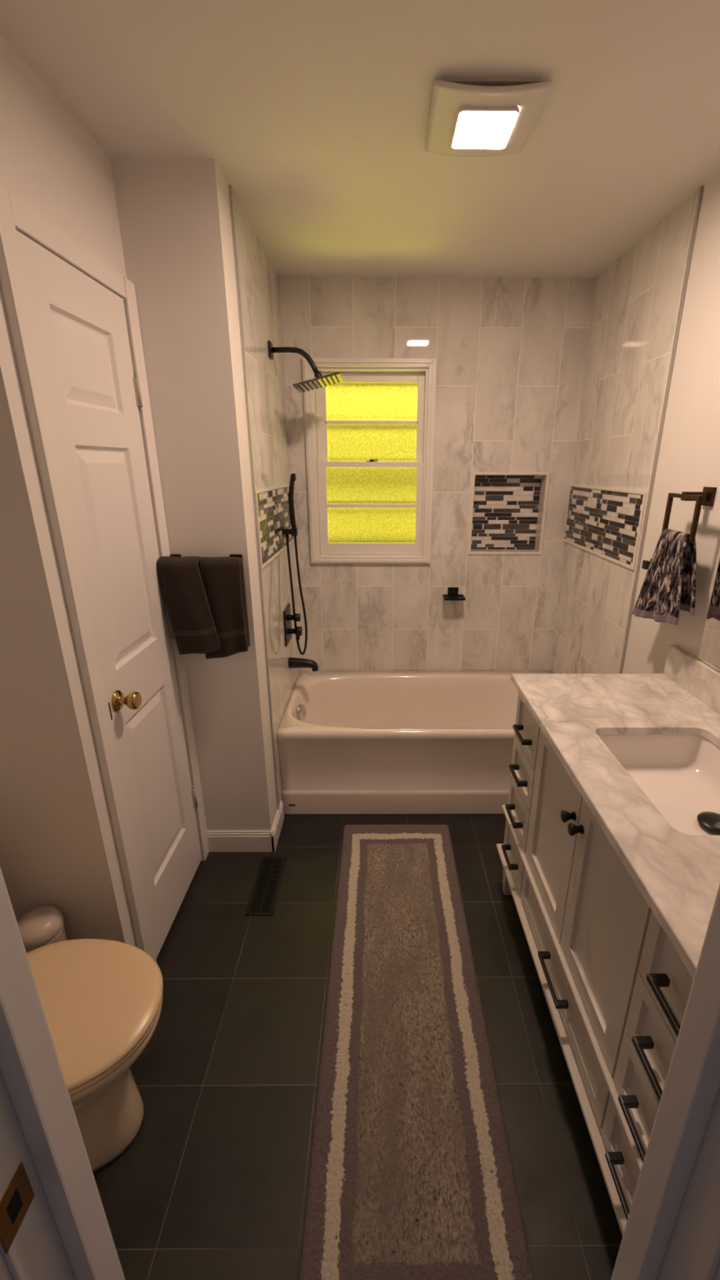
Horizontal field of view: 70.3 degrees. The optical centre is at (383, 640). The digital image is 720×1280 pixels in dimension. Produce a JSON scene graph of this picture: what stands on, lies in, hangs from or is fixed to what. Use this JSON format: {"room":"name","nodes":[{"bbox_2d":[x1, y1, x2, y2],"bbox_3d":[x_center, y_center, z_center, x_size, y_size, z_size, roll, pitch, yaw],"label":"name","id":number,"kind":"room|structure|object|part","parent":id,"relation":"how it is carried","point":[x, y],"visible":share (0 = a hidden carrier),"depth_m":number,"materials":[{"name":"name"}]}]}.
{"room":"bathroom","nodes":[
{"label":"bathroom","id":0,"kind":"room"},
{"bbox_2d":[0,570,90,940],"bbox_3d":[-1.105,-0.118,1.520,0.462,2.407,0.658,0,19,0],"label":"wall","id":1,"kind":"structure","parent":0,"point":[36,864],"depth_m":1.37,"materials":[{"name":"paint"}]},
{"bbox_2d":[0,33,137,946],"bbox_3d":[-0.824,-0.118,1.522,0.100,2.407,0.658,0,19,0],"label":"wall","id":2,"kind":"structure","parent":0,"point":[49,162],"depth_m":1.22,"materials":[{"name":"paint"}]},
{"bbox_2d":[0,185,208,962],"bbox_3d":[-0.813,0.016,1.595,0.122,2.105,0.605,0,19,0],"label":"trim","id":3,"kind":"structure","parent":2,"relation":"attached to","point":[15,214],"depth_m":1.28,"materials":[{"name":"wood"}]},
{"bbox_2d":[15,229,201,959],"bbox_3d":[-0.748,0.035,1.598,0.096,2.024,0.484,0,19,0],"label":"door","id":4,"kind":"structure","parent":2,"relation":"in","point":[94,393],"depth_m":1.48,"materials":[{"name":"wood"}]},
{"bbox_3d":[-0.765,0.196,1.417,0.013,0.052,0.005,0,19,0],"label":"latch plate","id":5,"kind":"part","parent":4,"relation":"part of","materials":[{"name":"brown metal"}]},
{"bbox_3d":[-0.730,0.171,1.454,0.062,0.062,0.062,0,19,0],"label":"knob","id":6,"kind":"part","parent":4,"relation":"part of","materials":[{"name":"gold metal"}]},
{"bbox_2d":[110,158,300,831],"bbox_3d":[-0.953,-0.402,2.343,0.957,2.407,1.082,0,19,0],"label":"wall","id":7,"kind":"structure","parent":0,"point":[174,215],"depth_m":1.75,"materials":[{"name":"paint"}]},
{"bbox_2d":[169,554,243,565],"bbox_3d":[-0.627,-0.274,1.778,0.270,0.044,0.074,0,19,0],"label":"towel bar","id":8,"kind":"object","parent":7,"relation":"attached to","point":[171,555],"visible":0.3,"depth_m":1.80,"materials":[{"name":"black metal"}]},
{"bbox_3d":[-0.739,-0.274,1.778,0.044,0.044,0.074,0,19,0],"label":"post","id":9,"kind":"part","parent":8,"relation":"part of","materials":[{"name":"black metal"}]},
{"bbox_2d":[156,555,221,654],"bbox_3d":[-0.671,-0.123,1.789,0.189,0.342,0.107,0,19,0],"label":"bath towel","id":10,"kind":"object","parent":8,"relation":"hanging from","point":[192,621],"visible":0.97,"depth_m":1.74,"materials":[{"name":"brown fabric"}]},
{"bbox_2d":[199,556,249,658],"bbox_3d":[-0.565,-0.113,1.797,0.156,0.366,0.068,0,19,0],"label":"bath towel","id":11,"kind":"object","parent":8,"relation":"hanging from","point":[223,579],"visible":0.94,"depth_m":1.76,"materials":[{"name":"brown fabric"}]},
{"bbox_3d":[-0.522,-0.274,1.779,0.044,0.044,0.074,0,19,0],"label":"post","id":12,"kind":"part","parent":8,"relation":"part of","materials":[{"name":"black metal"}]},
{"bbox_2d":[207,800,284,852],"bbox_3d":[-0.625,0.832,2.304,0.307,0.102,0.226,0,19,0],"label":"baseboard","id":13,"kind":"structure","parent":7,"relation":"attached to","point":[218,841],"depth_m":2.20,"materials":[{"name":"wood"}]},
{"bbox_2d":[228,185,279,809],"bbox_3d":[-0.479,-0.273,1.974,0.008,2.407,0.011,0,19,0],"label":"trim","id":14,"kind":"structure","parent":7,"relation":"attached to","point":[229,186],"depth_m":1.85,"materials":[{"name":"grey tile"}]},
{"bbox_2d":[283,603,302,646],"bbox_3d":[-0.447,-0.082,2.549,0.072,0.180,0.164,0,19,0],"label":"shower valve","id":15,"kind":"object","parent":7,"relation":"attached to","point":[287,617],"visible":1,"depth_m":2.53,"materials":[{"name":"black metal"}]},
{"bbox_3d":[-0.479,-0.082,2.548,0.008,0.180,0.164,0,19,0],"label":"valve plate","id":16,"kind":"part","parent":15,"relation":"part of","materials":[{"name":"black metal"}]},
{"bbox_3d":[-0.446,-0.117,2.537,0.062,0.040,0.040,0,19,0],"label":"knob","id":17,"kind":"part","parent":15,"relation":"part of","materials":[{"name":"black metal"}]},
{"bbox_3d":[-0.444,-0.038,2.563,0.066,0.069,0.048,0,19,0],"label":"knob","id":18,"kind":"part","parent":15,"relation":"part of","materials":[{"name":"black metal"}]},
{"bbox_2d":[281,473,307,654],"bbox_3d":[-0.434,-0.350,2.483,0.098,0.884,0.044,0,19,0],"label":"shower","id":19,"kind":"object","parent":7,"relation":"attached to","point":[293,531],"visible":0.98,"depth_m":2.44,"materials":[{"name":"black metal"}]},
{"bbox_3d":[-0.424,-0.632,2.383,0.041,0.284,0.030,0,19,0],"label":"handle","id":20,"kind":"part","parent":19,"relation":"part of","materials":[{"name":"black metal"}]},
{"bbox_2d":[288,657,318,671],"bbox_3d":[-0.410,0.119,2.613,0.147,0.070,0.054,0,19,0],"label":"tub spout","id":21,"kind":"object","parent":7,"relation":"attached to","point":[293,662],"visible":1,"depth_m":2.59,"materials":[{"name":"black metal"}]},
{"bbox_2d":[267,340,342,392],"bbox_3d":[-0.330,-1.165,2.165,0.301,0.181,0.200,0,19,0],"label":"shower","id":22,"kind":"object","parent":7,"relation":"attached to","point":[319,381],"visible":1,"depth_m":2.14,"materials":[{"name":"black metal"}]},
{"bbox_3d":[-0.372,-1.178,2.160,0.208,0.118,0.021,0,19,0],"label":"arm","id":23,"kind":"part","parent":22,"relation":"part of","materials":[{"name":"black metal"}]},
{"bbox_3d":[-0.277,-1.106,2.186,0.195,0.056,0.200,0,19,0],"label":"head plate","id":24,"kind":"part","parent":22,"relation":"part of","materials":[{"name":"black metal"}]},
{"bbox_2d":[93,813,622,1279],"bbox_3d":[-0.077,1.153,1.655,2.700,0.080,3.450,0,19,0],"label":"floor","id":25,"kind":"structure","parent":0,"point":[211,1184],"depth_m":1.40,"materials":[{"name":"tile"}]},
{"bbox_2d":[17,905,67,953],"bbox_3d":[-0.955,0.953,1.464,0.122,0.416,0.122,0,19,0],"label":"toilet tank","id":26,"kind":"object","parent":25,"relation":"on","point":[40,926],"visible":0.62,"depth_m":1.39,"materials":[{"name":"white ceramic"}]},
{"bbox_2d":[26,938,163,1172],"bbox_3d":[-0.864,0.883,1.165,0.702,0.744,0.420,0,19,0],"label":"toilet","id":27,"kind":"object","parent":25,"relation":"on","point":[101,1000],"visible":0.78,"depth_m":1.18,"materials":[{"name":"beige ceramic"}]},
{"bbox_3d":[-0.742,0.837,1.155,0.458,0.027,0.370,0,19,0],"label":"lid","id":28,"kind":"part","parent":27,"relation":"part of","materials":[{"name":"beige plastic"}]},
{"bbox_3d":[-0.740,0.854,1.161,0.447,0.016,0.368,0,19,0],"label":"seat","id":29,"kind":"part","parent":27,"relation":"part of","materials":[{"name":"beige plastic"}]},
{"bbox_3d":[-0.806,1.048,1.227,0.575,0.393,0.362,0,19,0],"label":"bowl","id":30,"kind":"part","parent":27,"relation":"part of","materials":[{"name":"beige ceramic"}]},
{"bbox_2d":[244,857,287,915],"bbox_3d":[-0.465,0.975,2.042,0.105,0.004,0.297,0,19,0],"label":"floor vent","id":31,"kind":"object","parent":25,"relation":"in","point":[264,896],"visible":1,"depth_m":2.02,"materials":[{"name":"black metal"}]},
{"bbox_2d":[276,670,551,813],"bbox_3d":[0.245,0.504,2.712,1.455,0.454,0.727,0,19,0],"label":"bathtub","id":32,"kind":"object","parent":25,"relation":"on","point":[349,741],"visible":0.73,"depth_m":2.42,"materials":[{"name":"beige ceramic"}]},
{"bbox_2d":[298,824,533,1279],"bbox_3d":[0.063,1.101,1.652,0.489,0.021,1.526,0,19,0],"label":"bath rug","id":33,"kind":"object","parent":25,"relation":"on","point":[411,1176],"visible":1,"depth_m":1.35,"materials":[{"name":"fabric"}]},
{"bbox_2d":[496,692,693,1235],"bbox_3d":[0.715,0.745,1.353,0.557,0.891,1.181,0,19,-1],"label":"vanity cabinet","id":34,"kind":"object","parent":25,"relation":"on","point":[616,988],"visible":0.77,"depth_m":1.16,"materials":[{"name":"paint"}]},
{"bbox_3d":[0.444,0.762,1.798,0.032,0.014,0.112,0,19,-1],"label":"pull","id":35,"kind":"part","parent":34,"relation":"part of","materials":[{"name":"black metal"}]},
{"bbox_3d":[0.471,0.753,1.815,0.022,0.149,0.230,0,19,-1],"label":"drawer","id":36,"kind":"part","parent":34,"relation":"part of","materials":[{"name":"paint"}]},
{"bbox_3d":[0.445,0.598,1.742,0.032,0.014,0.112,0,19,-1],"label":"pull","id":37,"kind":"part","parent":34,"relation":"part of","materials":[{"name":"black metal"}]},
{"bbox_3d":[0.445,0.445,1.689,0.032,0.014,0.112,0,19,-1],"label":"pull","id":38,"kind":"part","parent":34,"relation":"part of","materials":[{"name":"black metal"}]},
{"bbox_3d":[0.471,0.587,1.758,0.022,0.151,0.230,0,19,-1],"label":"drawer","id":39,"kind":"part","parent":34,"relation":"part of","materials":[{"name":"paint"}]},
{"bbox_3d":[0.445,0.301,1.640,0.032,0.014,0.112,0,19,-1],"label":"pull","id":40,"kind":"part","parent":34,"relation":"part of","materials":[{"name":"black metal"}]},
{"bbox_3d":[0.472,0.440,1.708,0.022,0.150,0.230,0,19,-1],"label":"drawer","id":41,"kind":"part","parent":34,"relation":"part of","materials":[{"name":"paint"}]},
{"bbox_3d":[0.472,0.280,1.652,0.022,0.180,0.230,0,19,-1],"label":"drawer","id":42,"kind":"part","parent":34,"relation":"part of","materials":[{"name":"paint"}]},
{"bbox_3d":[0.453,0.906,1.369,0.032,0.014,0.154,0,19,-1],"label":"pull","id":43,"kind":"part","parent":34,"relation":"part of","materials":[{"name":"black metal"}]},
{"bbox_3d":[0.477,0.520,1.433,0.022,0.491,0.322,0,19,-1],"label":"door","id":44,"kind":"part","parent":34,"relation":"part of","materials":[{"name":"paint"}]},
{"bbox_3d":[0.722,1.003,1.442,0.543,0.048,1.181,0,19,-1],"label":"moulding","id":45,"kind":"part","parent":34,"relation":"part of","materials":[{"name":"paint"}]},
{"bbox_3d":[0.480,0.897,1.397,0.022,0.149,0.636,0,19,-1],"label":"drawer","id":46,"kind":"part","parent":34,"relation":"part of","materials":[{"name":"paint"}]},
{"bbox_3d":[0.455,0.431,1.254,0.030,0.030,0.030,0,19,-1],"label":"knob","id":47,"kind":"part","parent":34,"relation":"part of","materials":[{"name":"black metal"}]},
{"bbox_3d":[0.725,0.812,1.373,0.537,0.013,1.175,0,19,-1],"label":"moulding","id":48,"kind":"part","parent":34,"relation":"part of","materials":[{"name":"paint"}]},
{"bbox_3d":[0.456,0.447,1.209,0.030,0.030,0.030,0,19,-1],"label":"knob","id":49,"kind":"part","parent":34,"relation":"part of","materials":[{"name":"black metal"}]},
{"bbox_3d":[0.484,0.624,1.130,0.022,0.491,0.309,0,19,-1],"label":"door","id":50,"kind":"part","parent":34,"relation":"part of","materials":[{"name":"paint"}]},
{"bbox_2d":[511,644,719,978],"bbox_3d":[0.716,0.268,1.173,0.548,0.127,1.195,0,19,0],"label":"countertop","id":51,"kind":"structure","parent":34,"relation":"on","point":[677,873],"depth_m":1.27,"materials":[{"name":"white stone"}]},
{"bbox_2d":[597,734,719,835],"bbox_3d":[0.724,0.386,1.218,0.349,0.124,0.467,0,19,0],"label":"sink","id":52,"kind":"object","parent":51,"relation":"in","point":[679,774],"visible":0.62,"depth_m":1.37,"materials":[{"name":"white ceramic"}]},
{"bbox_3d":[0.462,1.047,0.971,0.032,0.014,0.112,0,19,-1],"label":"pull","id":53,"kind":"part","parent":34,"relation":"part of","materials":[{"name":"black metal"}]},
{"bbox_3d":[0.488,1.041,0.979,0.022,0.149,0.233,0,19,-1],"label":"drawer","id":54,"kind":"part","parent":34,"relation":"part of","materials":[{"name":"paint"}]},
{"bbox_3d":[0.462,0.883,0.915,0.032,0.014,0.112,0,19,-1],"label":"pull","id":55,"kind":"part","parent":34,"relation":"part of","materials":[{"name":"black metal"}]},
{"bbox_3d":[0.489,0.876,0.921,0.022,0.151,0.233,0,19,-1],"label":"drawer","id":56,"kind":"part","parent":34,"relation":"part of","materials":[{"name":"paint"}]},
{"bbox_3d":[0.463,0.730,0.862,0.032,0.014,0.112,0,19,-1],"label":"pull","id":57,"kind":"part","parent":34,"relation":"part of","materials":[{"name":"black metal"}]},
{"bbox_3d":[0.489,0.729,0.871,0.022,0.150,0.233,0,19,-1],"label":"drawer","id":58,"kind":"part","parent":34,"relation":"part of","materials":[{"name":"paint"}]},
{"bbox_3d":[0.463,0.587,0.813,0.032,0.014,0.112,0,19,-1],"label":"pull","id":59,"kind":"part","parent":34,"relation":"part of","materials":[{"name":"black metal"}]},
{"bbox_3d":[0.490,0.568,0.815,0.022,0.180,0.233,0,19,-1],"label":"drawer","id":60,"kind":"part","parent":34,"relation":"part of","materials":[{"name":"paint"}]},
{"bbox_2d":[0,0,719,278],"bbox_3d":[-0.070,-1.198,0.844,2.700,0.080,3.450,0,19,0],"label":"ceiling","id":61,"kind":"structure","parent":0,"point":[314,114],"depth_m":1.25,"materials":[{"name":"paint"}]},
{"bbox_2d":[424,77,551,156],"bbox_3d":[0.242,-1.277,1.253,0.260,0.038,0.260,0,19,0],"label":"recessed light","id":62,"kind":"object","parent":61,"relation":"in","point":[469,117],"visible":1,"depth_m":1.21,"materials":[{"name":"beige plastic"}]},
{"bbox_2d":[279,276,595,670],"bbox_3d":[0.245,-0.556,2.799,1.459,2.407,0.136,0,19,0],"label":"wall","id":63,"kind":"structure","parent":0,"point":[510,353],"depth_m":2.62,"materials":[{"name":"tile"}]},
{"bbox_2d":[302,357,436,564],"bbox_3d":[-0.069,-0.906,2.660,0.645,0.988,0.146,0,19,0],"label":"window","id":64,"kind":"structure","parent":63,"relation":"in","point":[370,433],"depth_m":2.64,"materials":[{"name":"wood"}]},
{"bbox_3d":[-0.069,-1.121,2.609,0.547,0.447,0.033,0,19,0],"label":"sash","id":65,"kind":"part","parent":64,"relation":"part of","materials":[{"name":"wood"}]},
{"bbox_3d":[-0.070,-0.699,2.713,0.547,0.477,0.034,0,19,0],"label":"sash","id":66,"kind":"part","parent":64,"relation":"part of","materials":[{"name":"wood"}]},
{"bbox_3d":[-0.063,-0.814,2.677,0.476,0.193,0.005,0,19,0],"label":"pane","id":67,"kind":"part","parent":64,"relation":"part of","materials":[{"name":"yellow glass"}]},
{"bbox_3d":[-0.062,-1.209,2.581,0.476,0.185,0.005,0,19,0],"label":"pane","id":68,"kind":"part","parent":64,"relation":"part of","materials":[{"name":"yellow glass"}]},
{"bbox_3d":[-0.063,-0.622,2.743,0.476,0.195,0.005,0,19,0],"label":"pane","id":69,"kind":"part","parent":64,"relation":"part of","materials":[{"name":"yellow glass"}]},
{"bbox_3d":[-0.062,-1.024,2.645,0.476,0.189,0.005,0,19,0],"label":"pane","id":70,"kind":"part","parent":64,"relation":"part of","materials":[{"name":"yellow glass"}]},
{"bbox_2d":[442,586,465,600],"bbox_3d":[0.384,-0.257,2.786,0.113,0.052,0.098,0,19,0],"label":"soap dish","id":71,"kind":"object","parent":63,"relation":"attached to","point":[452,594],"visible":1,"depth_m":2.81,"materials":[{"name":"black metal"}]},
{"bbox_2d":[442,594,465,600],"bbox_3d":[0.384,-0.237,2.788,0.113,0.013,0.088,0,19,0],"label":"tray","id":72,"kind":"object","parent":71,"relation":"on","point":[446,597],"depth_m":2.78,"materials":[{"name":"black metal"}]},
{"bbox_3d":[0.655,-0.697,2.777,0.376,0.400,0.002,0,19,0],"label":"mosaic panel","id":73,"kind":"part","parent":63,"relation":"part of","materials":[{"name":"grey tile"}]},
{"bbox_3d":[0.656,-0.668,2.695,0.400,0.424,0.006,0,19,0],"label":"niche trim","id":74,"kind":"part","parent":63,"relation":"part of","materials":[{"name":"white tile"}]},
{"bbox_2d":[549,172,719,673],"bbox_3d":[1.041,-0.068,1.390,0.127,2.407,3.130,0,19,0],"label":"wall","id":75,"kind":"structure","parent":0,"point":[637,299],"depth_m":1.94,"materials":[{"name":"tile"}]},
{"bbox_2d":[641,558,651,569],"bbox_3d":[0.968,-0.278,1.857,0.042,0.036,0.040,0,19,0],"label":"robe hook","id":76,"kind":"object","parent":75,"relation":"attached to","point":[646,563],"visible":0.48,"depth_m":1.85,"materials":[{"name":"black metal"}]},
{"bbox_2d":[618,185,702,673],"bbox_3d":[0.979,-0.268,1.970,0.006,2.407,0.011,0,19,0],"label":"trim","id":77,"kind":"structure","parent":75,"relation":"attached to","point":[700,188],"depth_m":1.78,"materials":[{"name":"grey tile"}]},
{"bbox_2d":[661,486,716,542],"bbox_3d":[0.946,-0.390,1.560,0.082,0.155,0.166,0,19,0],"label":"towel ring","id":78,"kind":"object","parent":75,"relation":"attached to","point":[706,497],"visible":0.87,"depth_m":1.53,"materials":[{"name":"brown metal"}]},
{"bbox_2d":[631,528,696,625],"bbox_3d":[0.906,-0.197,1.643,0.080,0.311,0.280,0,19,0],"label":"hand towel","id":79,"kind":"object","parent":78,"relation":"hanging from","point":[668,585],"visible":0.99,"depth_m":1.58,"materials":[{"name":"multicoloured fabric"}]},
{"bbox_2d":[663,644,719,714],"bbox_3d":[0.978,0.257,1.171,0.024,0.105,1.195,0,19,0],"label":"backsplash","id":80,"kind":"structure","parent":75,"relation":"attached to","point":[699,678],"depth_m":1.58,"materials":[{"name":"white stone"}]},
{"bbox_2d":[697,558,719,671],"bbox_3d":[0.987,-0.221,0.968,0.009,0.928,0.994,0,19,0],"label":"vanity mirror","id":81,"kind":"object","parent":75,"relation":"attached to","point":[709,650],"visible":1,"depth_m":1.51,"materials":[{"name":"beige mirror"}]},
{"bbox_3d":[-0.116,0.254,0.448,2.223,2.407,0.085,0,19,0],"label":"wall","id":82,"kind":"structure","parent":0,"visible":0},
{"bbox_2d":[0,866,719,1279],"bbox_3d":[-0.018,0.397,0.491,0.900,2.110,0.126,0,19,0],"label":"trim","id":83,"kind":"structure","parent":82,"relation":"attached to","point":[54,1224],"depth_m":0.55,"materials":[{"name":"wood"}]},
{"bbox_3d":[-0.382,0.584,0.527,0.003,0.060,0.044,0,19,0],"label":"strike plate","id":84,"kind":"part","parent":83,"relation":"part of","materials":[{"name":"gold metal"}]}
]}

